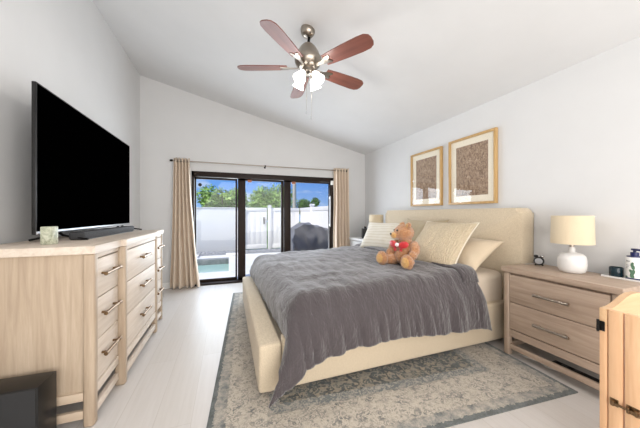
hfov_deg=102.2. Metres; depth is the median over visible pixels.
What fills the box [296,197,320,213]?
leafy tree
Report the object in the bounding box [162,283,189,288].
baseboard
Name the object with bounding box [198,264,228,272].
pool water
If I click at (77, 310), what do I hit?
dresser
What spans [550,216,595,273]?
table lamp
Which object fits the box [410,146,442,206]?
picture frame
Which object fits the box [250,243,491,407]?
duvet
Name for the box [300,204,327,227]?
vinyl fence
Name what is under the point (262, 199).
leafy tree
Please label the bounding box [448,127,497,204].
picture frame
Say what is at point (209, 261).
pool coping
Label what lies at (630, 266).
print
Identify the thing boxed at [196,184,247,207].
leafy tree
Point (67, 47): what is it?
wall
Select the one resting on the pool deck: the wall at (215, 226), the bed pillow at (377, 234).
the wall at (215, 226)
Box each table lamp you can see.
[369,215,382,222]
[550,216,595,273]
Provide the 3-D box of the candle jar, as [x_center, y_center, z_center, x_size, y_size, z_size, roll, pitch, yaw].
[2.110,0.410,1.838,0.072,0.066,0.072,0,0,-20]
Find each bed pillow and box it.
[360,222,405,248]
[406,219,448,240]
[457,238,502,270]
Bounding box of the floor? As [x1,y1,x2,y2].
[57,282,599,427]
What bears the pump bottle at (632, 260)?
on the tray
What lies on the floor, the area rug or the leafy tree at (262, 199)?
the area rug
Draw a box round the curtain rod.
[170,159,346,171]
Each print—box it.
[416,156,435,199]
[456,140,487,196]
[625,262,634,277]
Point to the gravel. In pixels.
(211, 253)
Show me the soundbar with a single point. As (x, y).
(102, 232)
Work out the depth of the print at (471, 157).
2.99 m
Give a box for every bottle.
[625,248,639,280]
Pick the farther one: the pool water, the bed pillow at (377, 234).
the pool water
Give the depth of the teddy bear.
2.52 m
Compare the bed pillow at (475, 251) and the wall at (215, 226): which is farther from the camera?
the wall at (215, 226)
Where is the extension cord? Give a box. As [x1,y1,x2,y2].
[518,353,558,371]
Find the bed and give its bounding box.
[243,208,533,392]
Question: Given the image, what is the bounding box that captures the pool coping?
[197,257,228,265]
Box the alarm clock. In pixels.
[533,255,544,265]
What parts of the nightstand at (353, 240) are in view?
drawer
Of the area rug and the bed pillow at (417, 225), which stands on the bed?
the bed pillow at (417, 225)
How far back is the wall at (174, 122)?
4.37 m
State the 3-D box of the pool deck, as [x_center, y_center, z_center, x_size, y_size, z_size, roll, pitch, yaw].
[-2.013,1.370,7.133,17.000,0.100,5.010,0,0,-20]
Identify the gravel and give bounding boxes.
[196,248,280,255]
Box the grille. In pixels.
[0,389,36,427]
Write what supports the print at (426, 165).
attached to the picture frame at (426, 167)
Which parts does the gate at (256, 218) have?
rail, rail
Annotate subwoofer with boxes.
[0,371,56,427]
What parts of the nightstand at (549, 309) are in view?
post, handle, handle, drawer, drawer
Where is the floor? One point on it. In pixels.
(170, 383)
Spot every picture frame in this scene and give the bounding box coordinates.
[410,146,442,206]
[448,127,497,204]
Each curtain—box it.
[170,157,199,288]
[333,168,349,247]
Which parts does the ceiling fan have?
blade, blade, lamp shade, lamp shade, blade, pull chain, pull chain, lamp shade, lamp shade, blade, blade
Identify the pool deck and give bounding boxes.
[197,248,280,279]
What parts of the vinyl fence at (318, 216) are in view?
post, rail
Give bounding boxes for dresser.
[0,230,163,426]
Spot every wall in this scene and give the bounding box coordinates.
[0,0,139,243]
[140,75,364,282]
[196,207,237,251]
[365,37,639,275]
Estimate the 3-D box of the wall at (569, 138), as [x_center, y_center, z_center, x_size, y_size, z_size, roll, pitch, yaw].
[1.995,-0.025,2.564,0.100,2.450,6.290,0,0,-20]
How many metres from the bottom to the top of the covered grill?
1.110 m
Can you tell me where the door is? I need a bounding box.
[192,171,333,285]
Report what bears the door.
in the wall at (174, 122)
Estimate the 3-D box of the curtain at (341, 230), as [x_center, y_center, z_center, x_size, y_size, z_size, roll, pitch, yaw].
[0.433,0.144,5.110,0.355,2.088,0.138,0,0,-20]
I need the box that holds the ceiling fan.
[237,19,373,119]
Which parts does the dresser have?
post, trim, drawer, drawer, drawer, handle, handle, handle, post, trim, drawer, drawer, drawer, handle, handle, handle, post, drawer, drawer, drawer, post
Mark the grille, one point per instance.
(18, 407)
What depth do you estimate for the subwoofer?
1.25 m
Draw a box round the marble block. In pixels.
[40,226,57,244]
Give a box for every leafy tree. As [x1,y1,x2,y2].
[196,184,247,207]
[246,183,297,220]
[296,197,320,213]
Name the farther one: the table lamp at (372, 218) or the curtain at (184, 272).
the table lamp at (372, 218)
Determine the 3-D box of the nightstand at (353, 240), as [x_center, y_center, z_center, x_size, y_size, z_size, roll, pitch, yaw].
[0.879,0.825,4.772,0.448,0.750,0.734,0,0,-20]
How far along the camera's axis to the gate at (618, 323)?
1.16 m
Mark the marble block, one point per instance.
(48, 234)
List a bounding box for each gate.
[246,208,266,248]
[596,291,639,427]
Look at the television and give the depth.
1.90 m
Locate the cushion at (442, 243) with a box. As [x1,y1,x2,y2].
[415,221,479,264]
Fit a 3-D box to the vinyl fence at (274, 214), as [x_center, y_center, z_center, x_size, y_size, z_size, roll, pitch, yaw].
[-1.381,0.490,9.806,1.215,1.660,0.150,0,0,-20]
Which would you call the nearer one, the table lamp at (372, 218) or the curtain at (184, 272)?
the curtain at (184, 272)
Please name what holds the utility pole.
on the ground
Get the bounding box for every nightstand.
[349,237,362,245]
[501,264,639,390]
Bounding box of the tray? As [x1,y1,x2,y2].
[600,273,639,281]
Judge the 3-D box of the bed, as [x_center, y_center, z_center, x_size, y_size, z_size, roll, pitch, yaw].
[0.454,0.567,2.991,2.495,1.250,2.150,0,0,-20]
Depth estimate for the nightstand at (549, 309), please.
1.87 m
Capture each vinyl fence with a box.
[267,205,298,248]
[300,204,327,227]
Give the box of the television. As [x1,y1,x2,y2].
[28,81,141,240]
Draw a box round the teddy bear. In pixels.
[376,222,419,269]
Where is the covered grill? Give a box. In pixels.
[291,222,327,250]
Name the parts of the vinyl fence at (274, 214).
post, rail, rail, board panel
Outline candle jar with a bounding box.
[609,266,623,276]
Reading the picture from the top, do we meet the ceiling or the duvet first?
the ceiling
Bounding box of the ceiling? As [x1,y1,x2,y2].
[93,0,639,154]
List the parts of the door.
panel, panel, panel, handle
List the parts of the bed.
footboard, rail, headboard, mattress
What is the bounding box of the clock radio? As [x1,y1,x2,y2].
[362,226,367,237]
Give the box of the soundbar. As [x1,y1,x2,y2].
[69,226,133,239]
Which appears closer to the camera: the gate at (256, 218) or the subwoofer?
the subwoofer
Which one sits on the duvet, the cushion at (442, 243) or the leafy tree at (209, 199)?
the cushion at (442, 243)
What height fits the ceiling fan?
0.852 m
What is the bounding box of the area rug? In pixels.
[206,292,577,427]
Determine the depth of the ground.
12.85 m
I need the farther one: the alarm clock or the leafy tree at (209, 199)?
the leafy tree at (209, 199)
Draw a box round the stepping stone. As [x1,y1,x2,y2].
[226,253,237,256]
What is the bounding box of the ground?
[246,222,299,249]
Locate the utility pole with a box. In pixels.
[293,183,295,207]
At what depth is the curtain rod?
4.57 m

